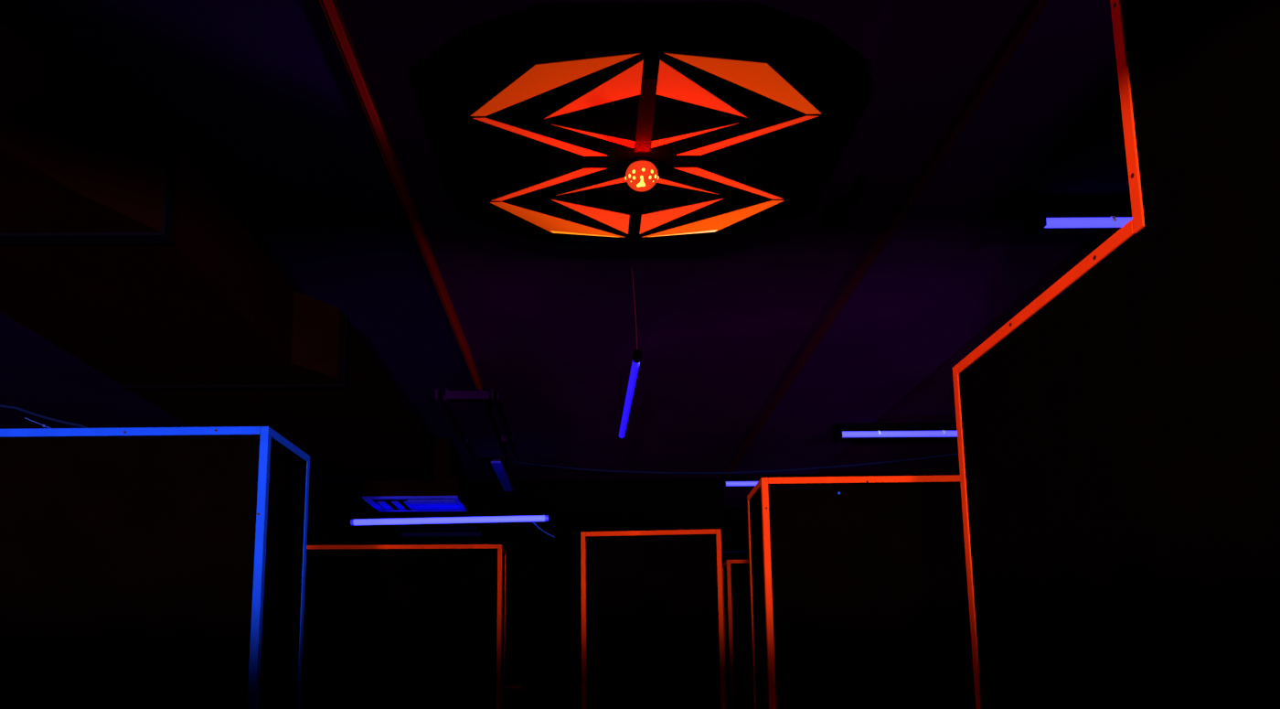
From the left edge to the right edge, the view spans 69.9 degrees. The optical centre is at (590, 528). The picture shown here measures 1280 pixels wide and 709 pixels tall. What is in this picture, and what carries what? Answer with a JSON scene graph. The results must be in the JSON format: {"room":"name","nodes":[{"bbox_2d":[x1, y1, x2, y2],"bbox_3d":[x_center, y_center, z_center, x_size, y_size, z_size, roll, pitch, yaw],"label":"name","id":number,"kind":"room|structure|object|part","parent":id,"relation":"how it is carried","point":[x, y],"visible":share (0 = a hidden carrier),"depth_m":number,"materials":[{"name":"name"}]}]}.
{"room":"laser tag arena","nodes":[
{"label":"laser tag arena","id":0,"kind":"room"},
{"bbox_2d":[306,477,749,708],"bbox_3d":[0.250,1.267,8.344,8.500,3.200,1.520,0,-9,0],"label":"wall","id":1,"kind":"structure","parent":0,"point":[543,648],"depth_m":7.77,"materials":[{"name":"black paint"}]},
{"bbox_2d":[0,0,514,481],"bbox_3d":[-2.331,-1.435,1.068,3.360,0.010,13.680,0,-9,0],"label":"ceiling","id":2,"kind":"structure","parent":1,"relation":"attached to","point":[261,96],"depth_m":2.92,"materials":[{"name":"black paint"}]},
{"bbox_2d":[393,524,483,538],"bbox_3d":[-1.268,0.028,7.648,0.720,0.080,0.230,0,-9,0],"label":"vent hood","id":3,"kind":"object","parent":1,"relation":"attached to","point":[406,531],"visible":1,"depth_m":7.60,"materials":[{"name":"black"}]},
{"bbox_2d":[336,0,1120,479],"bbox_3d":[0.239,-1.407,1.731,8.900,0.100,15.400,0,-9,0],"label":"ceiling","id":4,"kind":"structure","parent":0,"point":[548,326],"depth_m":3.78,"materials":[{"name":"paint"}]},
{"bbox_2d":[0,21,421,472],"bbox_3d":[-1.462,-0.834,3.566,0.914,0.457,3.800,0,-9,0],"label":"air duct","id":5,"kind":"object","parent":4,"relation":"hanging from","point":[117,250],"visible":0.99,"depth_m":2.88,"materials":[{"name":"black metal"}]},
{"bbox_2d":[319,0,482,390],"bbox_3d":[-0.629,-1.068,3.460,0.031,0.037,3.520,0,-9,0],"label":"ceiling beam","id":6,"kind":"structure","parent":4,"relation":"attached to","point":[331,9],"depth_m":2.83,"materials":[{"name":"red metal"}]},
{"bbox_2d":[362,437,466,511],"bbox_3d":[-1.239,-0.387,6.536,0.660,0.452,0.552,0,-9,0],"label":"air conditioner","id":7,"kind":"object","parent":4,"relation":"attached to","point":[438,486],"visible":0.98,"depth_m":6.33,"materials":[{"name":"black"}]},
{"bbox_3d":[-1.238,-0.248,6.515,0.660,0.135,0.552,0,-9,0],"label":"casing","id":8,"kind":"part","parent":7,"relation":"part of","materials":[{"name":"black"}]},
{"bbox_3d":[-1.237,-0.174,6.505,0.654,0.016,0.540,0,-9,0],"label":"frame","id":9,"kind":"part","parent":7,"relation":"part of","materials":[{"name":"blue"}]},
{"bbox_2d":[350,472,554,537],"bbox_3d":[-0.986,-0.269,6.600,1.454,0.671,0.111,0,-9,0],"label":"tube light","id":10,"kind":"object","parent":4,"relation":"hanging from","point":[541,517],"visible":0.99,"depth_m":6.52,"materials":[{"name":"blue"}]},
{"bbox_3d":[-0.339,-0.021,6.549,0.202,0.158,0.055,4,-10,-26],"label":"cord","id":11,"kind":"part","parent":10,"relation":"part of","materials":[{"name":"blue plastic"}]},
{"bbox_2d":[435,388,515,458],"bbox_3d":[-0.712,-0.664,5.894,0.342,0.104,1.545,0,-9,0],"label":"cable tray","id":12,"kind":"object","parent":4,"relation":"attached to","point":[470,409],"visible":1,"depth_m":5.70,"materials":[{"name":"grey metal"}]},
{"bbox_2d":[435,388,471,458],"bbox_3d":[-0.870,-0.646,5.894,0.012,0.060,1.500,0,-9,0],"label":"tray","id":13,"kind":"object","parent":12,"relation":"on","point":[440,399],"depth_m":5.70,"materials":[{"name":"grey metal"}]},
{"bbox_2d":[445,388,479,458],"bbox_3d":[-0.811,-0.646,5.894,0.012,0.060,1.500,0,-9,0],"label":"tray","id":14,"kind":"object","parent":12,"relation":"on","point":[452,403],"depth_m":5.69,"materials":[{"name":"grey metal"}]},
{"bbox_2d":[449,399,502,457],"bbox_3d":[-0.721,-0.637,5.903,0.180,0.008,1.520,0,-9,0],"label":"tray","id":15,"kind":"object","parent":12,"relation":"on","point":[474,417],"depth_m":5.81,"materials":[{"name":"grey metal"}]},
{"bbox_2d":[479,388,505,458],"bbox_3d":[-0.625,-0.647,5.894,0.012,0.060,1.500,0,-9,0],"label":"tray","id":16,"kind":"object","parent":12,"relation":"on","point":[484,408],"depth_m":5.81,"materials":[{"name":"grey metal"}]},
{"bbox_2d":[491,388,515,458],"bbox_3d":[-0.552,-0.648,5.894,0.012,0.060,1.500,0,-9,0],"label":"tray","id":17,"kind":"object","parent":12,"relation":"on","point":[495,398],"depth_m":5.72,"materials":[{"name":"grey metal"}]},
{"bbox_2d":[490,457,513,490],"bbox_3d":[-0.693,-0.456,7.231,0.075,0.114,1.080,0,-9,0],"label":"tube light","id":18,"kind":"object","parent":4,"relation":"attached to","point":[496,464],"visible":0.79,"depth_m":7.11,"materials":[{"name":"blue plastic"}]},
{"bbox_2d":[618,266,641,439],"bbox_3d":[0.175,-0.769,4.300,0.036,0.389,1.330,0,-9,-1],"label":"tube light","id":19,"kind":"object","parent":4,"relation":"hanging from","point":[637,353],"visible":1,"depth_m":4.02,"materials":[{"name":"blue plastic"}]},
{"bbox_2d":[423,18,873,244],"bbox_3d":[0.151,-1.146,2.750,1.190,0.108,1.111,0,-9,0],"label":"ceiling light panel","id":20,"kind":"object","parent":4,"relation":"attached to","point":[744,124],"visible":0.94,"depth_m":2.55,"materials":[{"name":"black"}]},
{"bbox_3d":[-0.142,-1.117,2.619,0.420,0.009,0.036,5,-10,-30],"label":"light panel","id":21,"kind":"part","parent":20,"relation":"part of","materials":[{"name":"orange"}]},
{"bbox_3d":[-0.142,-1.084,2.868,0.420,0.009,0.036,-5,-10,30],"label":"light panel","id":22,"kind":"part","parent":20,"relation":"part of","materials":[{"name":"orange"}]},
{"bbox_3d":[-0.125,-1.156,2.341,0.521,0.010,0.104,-6,-10,32],"label":"light panel","id":23,"kind":"part","parent":20,"relation":"part of","materials":[{"name":"orange"}]},
{"bbox_3d":[-0.125,-1.046,3.146,0.521,0.010,0.104,5,-10,-32],"label":"light panel","id":24,"kind":"part","parent":20,"relation":"part of","materials":[{"name":"orange plastic"}]},
{"bbox_3d":[0.036,-1.060,3.056,0.360,0.009,0.101,8,-12,-43],"label":"light panel","id":25,"kind":"part","parent":20,"relation":"part of","materials":[{"name":"orange"}]},
{"bbox_3d":[0.015,-1.081,2.894,0.267,0.007,0.029,-5,-10,27],"label":"light panel","id":26,"kind":"part","parent":20,"relation":"part of","materials":[{"name":"orange"}]},
{"bbox_3d":[0.015,-1.122,2.594,0.267,0.007,0.029,4,-10,-27],"label":"light panel","id":27,"kind":"part","parent":20,"relation":"part of","materials":[{"name":"orange"}]},
{"bbox_3d":[0.036,-1.143,2.432,0.360,0.009,0.101,-9,-12,43],"label":"light panel","id":28,"kind":"part","parent":20,"relation":"part of","materials":[{"name":"orange"}]},
{"bbox_2d":[625,156,658,191],"bbox_3d":[0.153,-1.058,2.735,0.097,0.091,0.098,-4,-9,20],"label":"light","id":29,"kind":"object","parent":20,"relation":"attached to","point":[641,175],"visible":1,"depth_m":2.70,"materials":[{"name":"orange"}]},
{"bbox_3d":[0.267,-1.062,3.056,0.360,0.009,0.101,-9,-12,43],"label":"light panel","id":30,"kind":"part","parent":20,"relation":"part of","materials":[{"name":"orange"}]},
{"bbox_3d":[0.288,-1.083,2.894,0.267,0.007,0.029,4,-10,-27],"label":"light panel","id":31,"kind":"part","parent":20,"relation":"part of","materials":[{"name":"orange"}]},
{"bbox_3d":[0.288,-1.124,2.594,0.267,0.007,0.029,-5,-10,27],"label":"light panel","id":32,"kind":"part","parent":20,"relation":"part of","materials":[{"name":"orange"}]},
{"bbox_3d":[0.267,-1.145,2.432,0.360,0.009,0.101,8,-12,-43],"label":"light panel","id":33,"kind":"part","parent":20,"relation":"part of","materials":[{"name":"orange"}]},
{"bbox_3d":[0.428,-1.049,3.147,0.521,0.010,0.104,-6,-10,32],"label":"light panel","id":34,"kind":"part","parent":20,"relation":"part of","materials":[{"name":"orange plastic"}]},
{"bbox_3d":[0.445,-1.088,2.869,0.420,0.009,0.036,5,-10,-30],"label":"light panel","id":35,"kind":"part","parent":20,"relation":"part of","materials":[{"name":"orange"}]},
{"bbox_3d":[0.428,-1.160,2.341,0.521,0.010,0.104,5,-10,-32],"label":"light panel","id":36,"kind":"part","parent":20,"relation":"part of","materials":[{"name":"orange"}]},
{"bbox_3d":[0.445,-1.121,2.620,0.420,0.009,0.036,-5,-10,30],"label":"light panel","id":37,"kind":"part","parent":20,"relation":"part of","materials":[{"name":"orange"}]},
{"bbox_2d":[719,473,876,487],"bbox_3d":[1.720,-0.397,7.585,1.290,0.088,0.082,0,-9,0],"label":"tube light","id":38,"kind":"object","parent":4,"relation":"attached to","point":[725,480],"visible":0.42,"depth_m":7.55,"materials":[{"name":"blue"}]},
{"bbox_2d":[725,0,1049,475],"bbox_3d":[1.089,-1.149,3.007,0.025,0.039,9.601,0,-9,1],"label":"ceiling beam","id":39,"kind":"structure","parent":4,"relation":"attached to","point":[1032,10],"depth_m":2.97,"materials":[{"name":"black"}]},
{"bbox_2d":[832,422,957,439],"bbox_3d":[2.244,-0.642,6.004,1.290,0.086,0.082,0,-9,0],"label":"tube light","id":40,"kind":"object","parent":4,"relation":"attached to","point":[918,429],"visible":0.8,"depth_m":5.97,"materials":[{"name":"blue"}]},
{"bbox_2d":[1022,199,1132,234],"bbox_3d":[2.155,-1.075,3.151,1.290,0.086,0.082,0,-9,0],"label":"tube light","id":41,"kind":"object","parent":4,"relation":"attached to","point":[1038,215],"visible":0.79,"depth_m":3.12,"materials":[{"name":"blue"}]},
{"bbox_3d":[0.261,1.855,1.235,8.900,0.100,15.400,0,-9,0],"label":"floor","id":42,"kind":"structure","parent":0,"visible":0},
{"bbox_2d":[0,426,309,708],"bbox_3d":[-1.728,0.888,3.236,1.238,2.440,0.472,0,-9,0],"label":"wall","id":43,"kind":"structure","parent":42,"relation":"on","point":[141,567],"depth_m":3.13,"materials":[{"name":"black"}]},
{"bbox_3d":[-1.754,-0.336,3.207,1.204,0.028,0.028,0,-9,1],"label":"trim","id":44,"kind":"part","parent":43,"relation":"part of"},
{"bbox_3d":[-1.128,0.851,3.019,0.028,2.440,0.028,0,-9,0],"label":"corner trim","id":45,"kind":"part","parent":43,"relation":"part of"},
{"bbox_3d":[-1.134,-0.309,3.414,0.028,0.028,0.401,0,-9,1],"label":"trim","id":46,"kind":"part","parent":43,"relation":"part of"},
{"bbox_3d":[-1.123,0.916,3.447,0.028,2.440,0.028,0,-9,0],"label":"corner trim","id":47,"kind":"part","parent":43,"relation":"part of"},
{"bbox_2d":[299,544,505,708],"bbox_3d":[-1.289,1.343,6.245,1.380,2.440,0.383,0,-9,0],"label":"wall","id":48,"kind":"structure","parent":42,"relation":"on","point":[403,625],"depth_m":6.17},
{"bbox_3d":[-1.312,0.125,6.261,1.349,0.028,0.028,0,-9,-1],"label":"trim","id":49,"kind":"part","parent":48,"relation":"part of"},
{"bbox_3d":[-0.613,1.315,6.092,0.028,2.440,0.028,0,-9,0],"label":"corner trim","id":50,"kind":"part","parent":48,"relation":"part of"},
{"bbox_3d":[-0.619,1.365,6.421,0.028,2.440,0.028,0,-9,0],"label":"corner trim","id":51,"kind":"part","parent":48,"relation":"part of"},
{"bbox_2d":[505,684,522,708],"bbox_3d":[-0.579,1.917,6.848,0.120,1.475,0.116,0,-9,0],"label":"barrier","id":52,"kind":"object","parent":42,"relation":"on","point":[513,692],"visible":1,"depth_m":6.89,"materials":[{"name":"black"}]},
{"bbox_3d":[-0.584,1.195,6.913,0.120,0.028,0.028,0,-9,0],"label":"trim","id":53,"kind":"part","parent":52,"relation":"part of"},
{"bbox_2d":[580,528,725,708],"bbox_3d":[0.400,1.250,5.717,0.868,2.440,0.446,-1,-9,5],"label":"wall","id":54,"kind":"structure","parent":42,"relation":"on","point":[653,631],"depth_m":5.60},
{"bbox_3d":[-0.038,1.228,5.548,0.028,2.440,0.030,0,-9,0],"label":"corner trim","id":55,"kind":"part","parent":54,"relation":"part of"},
{"bbox_3d":[0.373,0.027,5.692,0.809,0.028,0.028,-1,-9,5],"label":"trim","id":56,"kind":"part","parent":54,"relation":"part of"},
{"bbox_3d":[0.799,1.211,5.472,0.030,2.440,0.028,0,-9,0],"label":"corner trim","id":57,"kind":"part","parent":54,"relation":"part of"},
{"bbox_2d":[722,559,754,708],"bbox_3d":[1.425,1.475,7.242,0.668,2.440,0.370,0,-9,0],"label":"wall","id":58,"kind":"structure","parent":42,"relation":"on","point":[736,583],"depth_m":7.19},
{"bbox_3d":[1.115,1.503,7.410,0.029,2.440,0.028,0,-9,0],"label":"corner trim","id":59,"kind":"part","parent":58,"relation":"part of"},
{"bbox_3d":[1.105,1.455,7.091,0.028,2.440,0.029,0,-9,0],"label":"corner trim","id":60,"kind":"part","parent":58,"relation":"part of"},
{"bbox_3d":[1.428,0.259,7.263,0.633,0.028,0.028,-1,-9,2],"label":"trim","id":61,"kind":"part","parent":58,"relation":"part of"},
{"bbox_2d":[746,475,976,708],"bbox_3d":[1.344,1.004,4.136,1.132,2.440,0.474,0,-9,0],"label":"wall","id":62,"kind":"structure","parent":42,"relation":"on","point":[859,591],"depth_m":4.03,"materials":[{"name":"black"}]},
{"bbox_3d":[0.802,1.041,4.356,0.029,2.440,0.028,0,-9,0],"label":"corner trim","id":63,"kind":"part","parent":62,"relation":"part of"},
{"bbox_3d":[0.789,-0.183,4.330,0.028,0.028,0.387,-1,-9,1],"label":"trim","id":64,"kind":"part","parent":62,"relation":"part of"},
{"bbox_3d":[0.792,0.978,3.942,0.028,2.440,0.029,0,-9,0],"label":"corner trim","id":65,"kind":"part","parent":62,"relation":"part of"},
{"bbox_3d":[1.347,-0.220,4.110,1.096,0.028,0.028,-1,-9,1],"label":"trim","id":66,"kind":"part","parent":62,"relation":"part of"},
{"bbox_2d":[952,0,1279,708],"bbox_3d":[1.109,0.279,1.760,0.141,3.163,1.464,0,-9,0],"label":"wall","id":67,"kind":"structure","parent":42,"relation":"on","point":[1199,80],"depth_m":1.69,"materials":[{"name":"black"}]},
{"bbox_2d":[724,0,1130,507],"bbox_3d":[1.449,-1.052,3.675,0.800,0.035,10.950,0,-9,0],"label":"ceiling","id":68,"kind":"structure","parent":67,"relation":"attached to","point":[1050,126],"depth_m":3.40,"materials":[{"name":"paint"}]},
{"bbox_3d":[1.057,0.744,2.416,0.028,2.440,0.028,0,-9,0],"label":"corner trim","id":69,"kind":"part","parent":67,"relation":"part of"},
{"bbox_3d":[1.048,-0.514,2.164,0.028,0.028,0.844,0,-9,0],"label":"trim","id":70,"kind":"part","parent":67,"relation":"part of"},
{"bbox_3d":[1.046,-0.936,1.783,0.028,0.753,0.028,0,-9,0],"label":"corner trim","id":71,"kind":"part","parent":67,"relation":"part of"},
{"bbox_3d":[-4.100,0.253,1.479,0.200,3.200,15.400,0,-9,0],"label":"wall","id":72,"kind":"structure","parent":0,"visible":0},
{"bbox_2d":[0,404,86,427],"bbox_3d":[-3.157,0.719,4.139,1.687,3.066,0.012,0,-9,0],"label":"cable","id":73,"kind":"object","parent":72,"relation":"attached to","point":[1,405],"visible":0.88,"depth_m":4.33,"materials":[{"name":"blue plastic"}]}
]}

